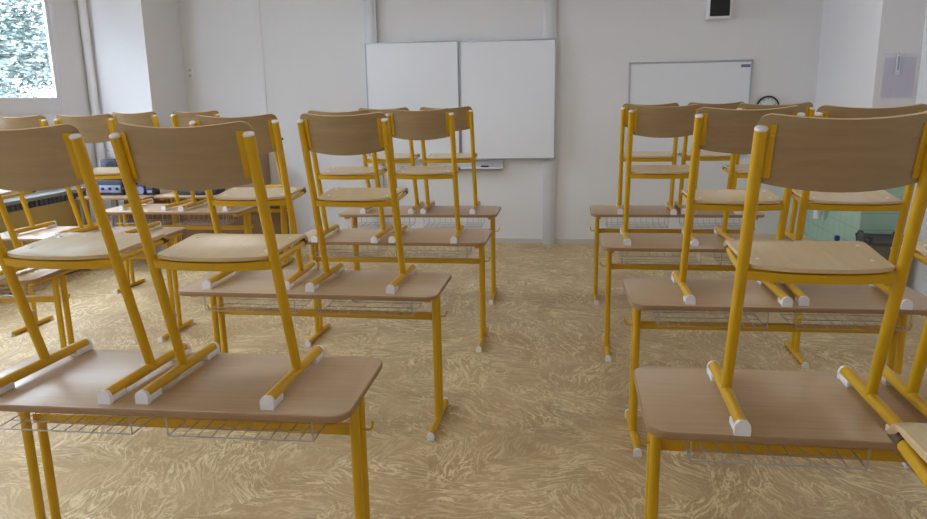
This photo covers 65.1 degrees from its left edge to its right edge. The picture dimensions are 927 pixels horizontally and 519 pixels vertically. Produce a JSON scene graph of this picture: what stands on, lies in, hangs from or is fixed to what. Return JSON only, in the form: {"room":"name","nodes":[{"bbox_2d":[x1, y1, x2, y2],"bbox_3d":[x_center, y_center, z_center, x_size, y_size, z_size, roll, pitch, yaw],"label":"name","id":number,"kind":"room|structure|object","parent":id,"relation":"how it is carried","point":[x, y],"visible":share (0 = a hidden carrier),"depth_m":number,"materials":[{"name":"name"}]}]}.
{"room":"classroom","nodes":[
{"label":"classroom","id":0,"kind":"room"},
{"bbox_2d":[2,0,98,222],"bbox_3d":[-4.797,-0.611,3.563,0.040,3.150,11.000,1,12,8],"label":"wall","id":1,"kind":"structure","parent":0,"point":[67,24],"depth_m":7.74,"materials":[{"name":"white paint"}]},
{"bbox_2d":[0,0,66,125],"bbox_3d":[-4.321,-1.716,6.740,0.047,2.030,1.710,1,12,8],"label":"window","id":2,"kind":"structure","parent":1,"relation":"in","point":[49,107],"depth_m":7.38,"materials":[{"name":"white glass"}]},
{"bbox_2d":[77,0,113,226],"bbox_3d":[-4.074,-1.607,8.043,0.090,3.150,0.090,1,12,8],"label":"pipe","id":3,"kind":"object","parent":1,"relation":"attached to","point":[81,4],"depth_m":7.92,"materials":[{"name":"white metal"}]},
{"bbox_2d":[86,0,188,252],"bbox_3d":[-3.716,-1.702,8.446,0.693,3.150,0.790,1,12,8],"label":"wall","id":4,"kind":"structure","parent":0,"point":[138,57],"depth_m":8.00,"materials":[{"name":"white paint"}]},
{"bbox_2d":[104,149,114,155],"bbox_3d":[-3.999,-1.204,8.181,0.150,0.085,0.014,1,12,8],"label":"wall socket","id":5,"kind":"object","parent":4,"relation":"attached to","point":[108,152],"visible":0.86,"depth_m":8.18,"materials":[{"name":"white plastic"}]},
{"bbox_2d":[0,243,926,518],"bbox_3d":[-0.645,1.039,3.325,8.490,0.120,11.400,1,12,8],"label":"floor","id":6,"kind":"structure","parent":0,"point":[533,425],"depth_m":3.80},
{"bbox_2d":[0,266,76,348],"bbox_3d":[-2.931,0.430,4.241,1.318,0.760,0.524,0,12,4],"label":"school desk","id":7,"kind":"object","parent":6,"relation":"on","point":[31,276],"visible":0.56,"depth_m":4.18,"materials":[{"name":"brown wood"}]},
{"bbox_2d":[0,189,35,279],"bbox_3d":[-2.684,-0.348,4.004,0.447,0.851,0.482,0,12,6],"label":"chair","id":8,"kind":"object","parent":7,"relation":"on","point":[3,210],"visible":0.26,"depth_m":3.98,"materials":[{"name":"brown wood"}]},
{"bbox_2d":[0,284,44,297],"bbox_3d":[-2.647,0.143,4.082,0.474,0.094,0.248,0,12,4],"label":"wire basket","id":9,"kind":"object","parent":7,"relation":"on","point":[21,284],"depth_m":4.13,"materials":[{"name":"metal"}]},
{"bbox_2d":[0,187,90,294],"bbox_3d":[-4.713,0.641,3.203,0.250,0.815,9.390,1,12,8],"label":"radiator cover","id":10,"kind":"object","parent":6,"relation":"on","point":[50,205],"visible":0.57,"depth_m":7.01,"materials":[{"name":"beige wood"}]},
{"bbox_2d":[0,191,85,213],"bbox_3d":[-4.629,0.314,3.103,0.028,0.065,9.360,1,12,8],"label":"vent grille","id":11,"kind":"object","parent":10,"relation":"attached to","point":[61,198],"depth_m":6.98,"materials":[{"name":"white metal"}]},
{"bbox_2d":[0,226,193,341],"bbox_3d":[-2.747,0.172,5.399,1.318,0.760,0.524,1,12,8],"label":"school desk","id":12,"kind":"object","parent":6,"relation":"on","point":[32,236],"visible":0.29,"depth_m":5.37,"materials":[{"name":"brown wood"}]},
{"bbox_2d":[0,115,97,237],"bbox_3d":[-3.010,-0.616,5.253,0.447,0.851,0.482,1,13,10],"label":"chair","id":13,"kind":"object","parent":12,"relation":"on","point":[34,121],"visible":0.3,"depth_m":5.17,"materials":[{"name":"brown wood"}]},
{"bbox_2d":[53,114,161,232],"bbox_3d":[-2.542,-0.612,5.199,0.448,0.851,0.482,1,12,7],"label":"chair","id":14,"kind":"object","parent":12,"relation":"on","point":[94,128],"visible":0.48,"depth_m":4.95,"materials":[{"name":"brown wood"}]},
{"bbox_2d":[76,190,177,269],"bbox_3d":[-3.512,-0.320,7.709,0.740,0.760,0.650,1,12,8],"label":"school desk","id":15,"kind":"object","parent":6,"relation":"on","point":[116,198],"visible":0.31,"depth_m":7.86,"materials":[{"name":"brown wood"}]},
{"bbox_2d":[97,179,138,194],"bbox_3d":[-3.602,-0.769,7.626,0.314,0.155,0.342,1,12,8],"label":"amplifier","id":16,"kind":"object","parent":15,"relation":"on","point":[108,186],"visible":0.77,"depth_m":7.48,"materials":[{"name":"grey plastic"}]},
{"bbox_2d":[100,159,117,179],"bbox_3d":[-3.661,-0.946,7.599,0.180,0.205,0.176,1,12,8],"label":"speaker box","id":17,"kind":"object","parent":16,"relation":"on","point":[105,162],"visible":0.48,"depth_m":7.50,"materials":[{"name":"blue plastic"}]},
{"bbox_2d":[136,184,146,194],"bbox_3d":[-3.312,-0.725,7.518,0.100,0.105,0.128,1,12,8],"label":"speaker","id":18,"kind":"object","parent":15,"relation":"on","point":[141,189],"visible":0.61,"depth_m":7.46},
{"bbox_2d":[146,186,159,194],"bbox_3d":[-3.213,-0.721,7.513,0.086,0.095,0.133,1,12,8],"label":"box","id":19,"kind":"object","parent":15,"relation":"on","point":[149,190],"visible":0.76,"depth_m":7.46,"materials":[{"name":"grey plastic"}]},
{"bbox_2d":[105,204,257,293],"bbox_3d":[-2.533,-0.093,6.591,1.318,0.760,0.524,1,12,8],"label":"school desk","id":20,"kind":"object","parent":6,"relation":"on","point":[149,209],"visible":0.62,"depth_m":6.50,"materials":[{"name":"brown wood"}]},
{"bbox_2d":[112,214,176,223],"bbox_3d":[-2.841,-0.383,6.493,0.474,0.094,0.248,1,12,8],"label":"wire basket","id":21,"kind":"object","parent":20,"relation":"on","point":[149,221],"depth_m":6.50,"materials":[{"name":"metal"}]},
{"bbox_2d":[112,111,192,210],"bbox_3d":[-2.789,-0.892,6.497,0.447,0.851,0.482,1,13,9],"label":"chair","id":22,"kind":"object","parent":20,"relation":"on","point":[150,118],"visible":0.44,"depth_m":6.22,"materials":[{"name":"brown wood"}]},
{"bbox_2d":[171,110,235,210],"bbox_3d":[-2.224,-0.880,6.392,0.447,0.851,0.482,1,12,8],"label":"chair","id":23,"kind":"object","parent":20,"relation":"on","point":[179,119],"visible":0.38,"depth_m":6.14,"materials":[{"name":"brown wood"}]},
{"bbox_2d":[175,215,238,223],"bbox_3d":[-2.257,-0.375,6.410,0.474,0.094,0.248,1,12,8],"label":"wire basket","id":24,"kind":"object","parent":20,"relation":"on","point":[175,215],"depth_m":6.45,"materials":[{"name":"metal"}]},
{"bbox_2d":[0,349,382,518],"bbox_3d":[-0.957,0.769,2.529,1.318,0.760,0.524,1,12,7],"label":"school desk","id":25,"kind":"object","parent":6,"relation":"on","point":[224,391],"visible":0.9,"depth_m":2.42,"materials":[{"name":"brown wood"}]},
{"bbox_2d":[0,412,153,434],"bbox_3d":[-1.264,0.481,2.425,0.474,0.094,0.248,1,12,7],"label":"wire basket","id":26,"kind":"object","parent":25,"relation":"on","point":[13,419],"depth_m":2.36,"materials":[{"name":"metal"}]},
{"bbox_2d":[0,123,190,404],"bbox_3d":[-1.275,-0.022,2.401,0.448,0.851,0.482,1,13,10],"label":"chair","id":27,"kind":"object","parent":25,"relation":"on","point":[52,157],"visible":0.94,"depth_m":2.27,"materials":[{"name":"brown wood"}]},
{"bbox_2d":[109,121,324,409],"bbox_3d":[-0.763,-0.016,2.332,0.447,0.851,0.482,1,13,8],"label":"chair","id":28,"kind":"object","parent":25,"relation":"on","point":[223,155],"visible":1,"depth_m":2.16,"materials":[{"name":"brown wood"}]},
{"bbox_2d":[165,418,325,441],"bbox_3d":[-0.679,0.486,2.352,0.474,0.094,0.248,1,12,7],"label":"wire basket","id":29,"kind":"object","parent":25,"relation":"on","point":[311,424],"depth_m":2.29,"materials":[{"name":"metal"}]},
{"bbox_2d":[154,190,295,266],"bbox_3d":[-2.467,-0.315,7.598,1.318,0.760,0.524,1,12,8],"label":"school desk","id":30,"kind":"object","parent":6,"relation":"on","point":[279,214],"visible":0.16,"depth_m":7.66,"materials":[{"name":"brown wood"}]},
{"bbox_2d":[177,188,224,194],"bbox_3d":[-2.712,-0.709,7.478,0.460,0.070,0.204,1,12,8],"label":"soundbar","id":31,"kind":"object","parent":30,"relation":"on","point":[217,191],"visible":0.47,"depth_m":7.39,"materials":[{"name":"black plastic"}]},
{"bbox_2d":[177,190,214,193],"bbox_3d":[-2.726,-0.688,7.382,0.420,0.040,0.006,1,12,8],"label":"grille","id":32,"kind":"object","parent":31,"relation":"attached to","point":[213,191],"depth_m":7.38,"materials":[{"name":"grey plastic"}]},
{"bbox_2d":[265,137,282,186],"bbox_3d":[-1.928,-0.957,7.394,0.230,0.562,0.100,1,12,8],"label":"chair","id":33,"kind":"object","parent":30,"relation":"on","point":[275,152],"visible":0.23,"depth_m":7.39,"materials":[{"name":"yellow metal"}]},
{"bbox_2d":[225,153,270,189],"bbox_3d":[-2.631,-0.733,8.677,0.540,1.120,0.434,1,12,8],"label":"base cabinet","id":34,"kind":"object","parent":6,"relation":"on","point":[264,158],"visible":0.02,"depth_m":8.64,"materials":[{"name":"wood"}]},
{"bbox_2d":[178,269,451,440],"bbox_3d":[-0.736,0.482,3.818,1.318,0.760,0.524,1,13,9],"label":"school desk","id":35,"kind":"object","parent":6,"relation":"on","point":[426,287],"visible":0.84,"depth_m":3.72,"materials":[{"name":"brown wood"}]},
{"bbox_2d":[189,114,316,289],"bbox_3d":[-1.063,-0.316,3.724,0.447,0.851,0.482,0,12,5],"label":"chair","id":36,"kind":"object","parent":35,"relation":"on","point":[266,128],"visible":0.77,"depth_m":3.60,"materials":[{"name":"brown wood"}]},
{"bbox_2d":[204,296,310,312],"bbox_3d":[-1.045,0.192,3.722,0.474,0.094,0.248,1,13,9],"label":"wire basket","id":37,"kind":"object","parent":35,"relation":"on","point":[294,300],"depth_m":3.71,"materials":[{"name":"metal"}]},
{"bbox_2d":[297,112,416,293],"bbox_3d":[-0.519,-0.304,3.623,0.447,0.851,0.482,1,13,10],"label":"chair","id":38,"kind":"object","parent":35,"relation":"on","point":[360,134],"visible":1,"depth_m":3.43,"materials":[{"name":"brown wood"}]},
{"bbox_2d":[317,299,421,315],"bbox_3d":[-0.461,0.201,3.634,0.474,0.094,0.248,1,13,9],"label":"wire basket","id":39,"kind":"object","parent":35,"relation":"on","point":[411,303],"depth_m":3.62,"materials":[{"name":"metal"}]},
{"bbox_2d":[304,228,491,351],"bbox_3d":[-0.471,0.202,5.074,1.318,0.760,0.524,1,13,8],"label":"school desk","id":40,"kind":"object","parent":6,"relation":"on","point":[478,238],"visible":0.84,"depth_m":5.01,"materials":[{"name":"brown wood"}]},
{"bbox_2d":[310,245,387,256],"bbox_3d":[-0.779,-0.088,4.977,0.474,0.094,0.248,1,13,8],"label":"wire basket","id":41,"kind":"object","parent":40,"relation":"on","point":[310,245],"depth_m":4.98,"materials":[{"name":"metal"}]},
{"bbox_2d":[308,109,393,242],"bbox_3d":[-0.755,-0.573,4.872,0.447,0.851,0.482,1,13,9],"label":"chair","id":42,"kind":"object","parent":40,"relation":"on","point":[332,173],"visible":0.55,"depth_m":4.78,"materials":[{"name":"brown wood"}]},
{"bbox_2d":[385,108,464,242],"bbox_3d":[-0.245,-0.569,4.810,0.447,0.851,0.482,0,12,7],"label":"chair","id":43,"kind":"object","parent":40,"relation":"on","point":[438,123],"visible":0.98,"depth_m":4.58,"materials":[{"name":"brown wood"}]},
{"bbox_2d":[396,246,471,257],"bbox_3d":[-0.195,-0.080,4.891,0.474,0.094,0.248,1,13,8],"label":"wire basket","id":44,"kind":"object","parent":40,"relation":"on","point":[466,251],"depth_m":4.91,"materials":[{"name":"metal"}]},
{"bbox_2d":[338,206,500,304],"bbox_3d":[-0.350,-0.046,6.196,1.318,0.760,0.524,1,12,8],"label":"school desk","id":45,"kind":"object","parent":6,"relation":"on","point":[490,212],"visible":0.69,"depth_m":6.08,"materials":[{"name":"brown wood"}]},
{"bbox_2d":[353,217,415,226],"bbox_3d":[-0.658,-0.335,6.096,0.474,0.094,0.248,1,12,8],"label":"wire basket","id":46,"kind":"object","parent":45,"relation":"on","point":[409,222],"depth_m":6.15,"materials":[{"name":"metal"}]},
{"bbox_2d":[359,107,424,213],"bbox_3d":[-0.602,-0.838,6.066,0.447,0.851,0.482,1,13,9],"label":"chair","id":47,"kind":"object","parent":45,"relation":"on","point":[404,158],"visible":0.48,"depth_m":5.97,"materials":[{"name":"brown wood"}]},
{"bbox_2d":[420,106,480,213],"bbox_3d":[-0.108,-0.831,5.992,0.447,0.851,0.482,1,12,8],"label":"chair","id":48,"kind":"object","parent":45,"relation":"on","point":[463,116],"visible":0.75,"depth_m":5.87,"materials":[{"name":"brown wood"}]},
{"bbox_2d":[424,217,484,227],"bbox_3d":[-0.073,-0.329,6.016,0.474,0.094,0.248,1,12,8],"label":"wire basket","id":49,"kind":"object","parent":45,"relation":"on","point":[471,226],"depth_m":5.96,"materials":[{"name":"metal"}]},
{"bbox_2d":[590,205,764,304],"bbox_3d":[1.701,-0.032,5.958,1.318,0.760,0.524,1,12,8],"label":"school desk","id":50,"kind":"object","parent":6,"relation":"on","point":[597,211],"visible":0.7,"depth_m":5.90,"materials":[{"name":"brown wood"}]},
{"bbox_2d":[606,217,668,227],"bbox_3d":[1.393,-0.321,5.861,0.474,0.094,0.248,1,12,8],"label":"wire basket","id":51,"kind":"object","parent":50,"relation":"on","point":[607,217],"depth_m":5.81,"materials":[{"name":"metal"}]},
{"bbox_2d":[616,102,678,214],"bbox_3d":[1.459,-0.812,5.779,0.447,0.851,0.482,1,13,10],"label":"chair","id":52,"kind":"object","parent":50,"relation":"on","point":[636,156],"visible":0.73,"depth_m":5.66,"materials":[{"name":"brown wood"}]},
{"bbox_2d":[673,101,743,213],"bbox_3d":[1.943,-0.816,5.756,0.447,0.851,0.482,1,13,8],"label":"chair","id":53,"kind":"object","parent":50,"relation":"on","point":[704,155],"visible":0.38,"depth_m":5.64,"materials":[{"name":"brown wood"}]},
{"bbox_2d":[679,218,740,227],"bbox_3d":[1.977,-0.313,5.776,0.474,0.094,0.248,1,12,8],"label":"wire basket","id":54,"kind":"object","parent":50,"relation":"on","point":[679,218],"depth_m":5.85,"materials":[{"name":"metal"}]},
{"bbox_2d":[599,233,813,368],"bbox_3d":[1.544,0.252,4.681,1.318,0.760,0.524,1,13,8],"label":"school desk","id":55,"kind":"object","parent":6,"relation":"on","point":[610,242],"visible":0.66,"depth_m":4.67,"materials":[{"name":"brown wood"}]},
{"bbox_2d":[620,104,701,245],"bbox_3d":[1.242,-0.548,4.590,0.447,0.851,0.482,1,13,9],"label":"chair","id":56,"kind":"object","parent":55,"relation":"on","point":[646,121],"visible":0.72,"depth_m":4.37,"materials":[{"name":"brown wood"}]},
{"bbox_2d":[620,251,701,264],"bbox_3d":[1.235,-0.038,4.584,0.474,0.094,0.248,1,13,8],"label":"wire basket","id":57,"kind":"object","parent":55,"relation":"on","point":[622,256],"depth_m":4.58,"materials":[{"name":"metal"}]},
{"bbox_2d":[714,252,733,265],"bbox_3d":[1.819,-0.030,4.497,0.474,0.094,0.248,1,13,8],"label":"wire basket","id":58,"kind":"object","parent":55,"relation":"on","point":[721,257],"depth_m":4.55,"materials":[{"name":"metal"}]},
{"bbox_2d":[714,102,815,240],"bbox_3d":[1.856,-0.542,4.512,0.447,0.851,0.482,1,13,8],"label":"chair","id":59,"kind":"object","parent":55,"relation":"on","point":[741,170],"visible":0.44,"depth_m":4.45,"materials":[{"name":"brown wood"}]},
{"bbox_2d":[622,278,926,467],"bbox_3d":[1.433,0.522,3.455,1.318,0.760,0.524,1,12,7],"label":"school desk","id":60,"kind":"object","parent":6,"relation":"on","point":[643,294],"visible":0.83,"depth_m":3.37,"materials":[{"name":"brown wood"}]},
{"bbox_2d":[652,310,768,328],"bbox_3d":[1.125,0.234,3.351,0.474,0.094,0.248,1,12,7],"label":"wire basket","id":61,"kind":"object","parent":60,"relation":"on","point":[682,312],"depth_m":3.33,"materials":[{"name":"metal"}]},
{"bbox_2d":[671,105,804,306],"bbox_3d":[1.221,-0.263,3.291,0.447,0.851,0.482,1,12,8],"label":"chair","id":62,"kind":"object","parent":60,"relation":"on","point":[720,130],"visible":0.81,"depth_m":3.15,"materials":[{"name":"brown wood"}]},
{"bbox_2d":[780,312,911,330],"bbox_3d":[1.711,0.239,3.279,0.474,0.094,0.248,1,12,7],"label":"wire basket","id":63,"kind":"object","parent":60,"relation":"on","point":[796,314],"depth_m":3.26,"materials":[{"name":"metal"}]},
{"bbox_2d":[779,103,926,309],"bbox_3d":[1.708,-0.257,3.226,0.447,0.851,0.482,2,13,11],"label":"chair","id":64,"kind":"object","parent":60,"relation":"on","point":[879,200],"visible":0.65,"depth_m":3.12,"materials":[{"name":"brown wood"}]},
{"bbox_2d":[633,366,926,518],"bbox_3d":[1.200,0.795,2.231,1.318,0.760,0.524,1,12,8],"label":"school desk","id":65,"kind":"object","parent":6,"relation":"on","point":[810,414],"visible":0.94,"depth_m":2.16,"materials":[{"name":"brown wood"}]},
{"bbox_2d":[683,440,870,469],"bbox_3d":[0.892,0.505,2.133,0.474,0.094,0.248,1,12,8],"label":"wire basket","id":66,"kind":"object","parent":65,"relation":"on","point":[866,468],"depth_m":2.06,"materials":[{"name":"metal"}]},
{"bbox_2d":[707,111,926,436],"bbox_3d":[0.979,0.015,2.048,0.448,0.851,0.482,1,13,9],"label":"chair","id":67,"kind":"object","parent":65,"relation":"on","point":[817,154],"visible":0.96,"depth_m":1.86,"materials":[{"name":"brown wood"}]},
{"bbox_2d":[881,240,926,417],"bbox_3d":[1.500,0.018,1.986,0.447,0.851,0.482,1,13,9],"label":"chair","id":68,"kind":"object","parent":65,"relation":"on","point":[909,391],"visible":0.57,"depth_m":2.09,"materials":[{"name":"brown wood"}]},
{"bbox_2d":[894,450,914,472],"bbox_3d":[1.476,0.513,2.049,0.474,0.094,0.248,1,12,8],"label":"wire basket","id":69,"kind":"object","parent":65,"relation":"on","point":[904,460],"depth_m":2.04,"materials":[{"name":"metal"}]},
{"bbox_2d":[834,235,839,240],"bbox_3d":[3.544,-0.061,6.920,0.090,0.340,0.090,1,12,8],"label":"bottle","id":70,"kind":"object","parent":6,"relation":"on","point":[836,237],"visible":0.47,"depth_m":6.87,"materials":[{"name":"blue plastic"}]},
{"bbox_2d":[855,230,903,264],"bbox_3d":[3.628,-0.001,6.325,0.388,0.474,0.302,1,12,8],"label":"sink","id":71,"kind":"object","parent":6,"relation":"on","point":[881,243],"visible":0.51,"depth_m":6.19,"materials":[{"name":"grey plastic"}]},
{"bbox_3d":[0.994,1.089,0.908,1.318,0.760,0.524,1,12,8],"label":"school desk","id":72,"kind":"object","parent":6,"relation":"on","visible":0},
{"bbox_2d":[886,422,926,487],"bbox_3d":[0.756,0.297,0.779,0.447,0.851,0.482,1,12,8],"label":"chair","id":73,"kind":"object","parent":72,"relation":"on","point":[910,438],"visible":1,"depth_m":0.95,"materials":[{"name":"brown wood"}]},
{"bbox_2d":[178,0,823,238],"bbox_3d":[0.114,-1.759,8.387,8.490,3.150,0.200,1,12,8],"label":"wall","id":74,"kind":"structure","parent":0,"point":[314,50],"depth_m":8.24,"materials":[{"name":"white paint"}]},
{"bbox_2d":[187,67,193,78],"bbox_3d":[-3.262,-2.224,8.665,0.075,0.130,0.014,1,12,8],"label":"wall socket","id":75,"kind":"object","parent":74,"relation":"attached to","point":[189,69],"visible":1,"depth_m":8.66,"materials":[{"name":"white plastic"}]},
{"bbox_2d":[253,0,272,184],"bbox_3d":[-2.369,-1.798,8.631,0.075,3.090,0.012,1,12,8],"label":"trim","id":76,"kind":"structure","parent":74,"relation":"attached to","point":[256,6],"depth_m":8.51,"materials":[{"name":"white paint"}]},
{"bbox_2d":[364,0,556,243],"bbox_3d":[-0.038,-1.720,8.247,2.150,3.140,0.130,1,12,8],"label":"whiteboard","id":77,"kind":"object","parent":74,"relation":"attached to","point":[509,86],"visible":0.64,"depth_m":8.17,"materials":[{"name":"metal"}]},
{"bbox_2d":[438,159,502,169],"bbox_3d":[0.073,-1.090,8.361,0.755,0.113,0.110,1,12,8],"label":"tray","id":78,"kind":"object","parent":77,"relation":"on","point":[494,164],"depth_m":8.36,"materials":[{"name":"white metal"}]},
{"bbox_2d":[487,238,600,243],"bbox_3d":[0.248,-0.226,8.598,7.151,0.060,0.014,1,12,8],"label":"baseboard","id":79,"kind":"structure","parent":74,"relation":"attached to","point":[497,240],"depth_m":8.50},
{"bbox_2d":[626,59,752,154],"bbox_3d":[2.458,-1.652,7.951,1.294,1.005,0.030,1,12,8],"label":"whiteboard","id":80,"kind":"object","parent":74,"relation":"attached to","point":[682,83],"visible":0.62,"depth_m":7.90,"materials":[{"name":"ceramic"}]},
{"bbox_2d":[705,0,731,19],"bbox_3d":[2.680,-2.736,7.612,0.238,0.420,0.158,1,12,8],"label":"loudspeaker","id":81,"kind":"object","parent":74,"relation":"attached to","point":[715,9],"visible":1,"depth_m":7.57,"materials":[{"name":"white plastic"}]},
{"bbox_2d":[710,0,730,15],"bbox_3d":[2.671,-2.721,7.541,0.200,0.369,0.013,1,12,8],"label":"grille","id":82,"kind":"object","parent":81,"relation":"attached to","point":[717,7],"depth_m":7.56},
{"bbox_2d":[757,96,778,104],"bbox_3d":[3.279,-1.643,7.830,0.242,0.242,0.036,1,12,8],"label":"wall clock","id":83,"kind":"object","parent":74,"relation":"attached to","point":[766,100],"visible":0.4,"depth_m":7.81,"materials":[{"name":"white plastic"}]},
{"bbox_2d":[803,0,926,240],"bbox_3d":[3.821,-1.523,7.004,0.354,3.150,1.532,1,12,8],"label":"wall","id":84,"kind":"structure","parent":0,"point":[857,36],"depth_m":6.54,"materials":[{"name":"white paint"}]},
{"bbox_2d":[809,202,821,218],"bbox_3d":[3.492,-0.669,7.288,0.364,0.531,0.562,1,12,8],"label":"soap dispenser","id":85,"kind":"object","parent":84,"relation":"attached to","point":[817,214],"visible":0.06,"depth_m":7.33,"materials":[{"name":"white plastic"}]},
{"bbox_2d":[881,51,916,96],"bbox_3d":[3.725,-1.578,6.210,0.270,0.390,0.016,1,12,8],"label":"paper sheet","id":86,"kind":"object","parent":84,"relation":"attached to","point":[899,72],"visible":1,"depth_m":6.22,"materials":[{"name":"white paper"}]},
{"bbox_2d":[897,53,899,72],"bbox_3d":[3.705,-1.673,6.185,0.015,0.170,0.002,1,12,8],"label":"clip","id":87,"kind":"object","parent":86,"relation":"attached to","point":[898,54],"depth_m":6.18,"materials":[{"name":"white plastic"}]},
{"bbox_2d":[903,6,926,295],"bbox_3d":[3.429,-0.504,2.389,0.200,3.150,11.000,1,12,8],"label":"wall","id":88,"kind":"structure","parent":0,"point":[917,278],"depth_m":6.12,"materials":[{"name":"white paint"}]},
{"label":"outside","id":89,"kind":"structure","parent":0,"visible":0},
{"bbox_3d":[-31.056,-2.579,14.296,54.410,10.732,80.000,1,12,8],"label":"ground","id":90,"kind":"structure","parent":89,"visible":0},
{"bbox_2d":[0,0,54,96],"bbox_3d":[-9.341,-3.571,16.937,8.630,10.700,8.437,0,12,5],"label":"tree","id":91,"kind":"object","parent":90,"relation":"on","point":[28,44],"visible":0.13,"depth_m":15.90,"materials":[{"name":"green plant"}]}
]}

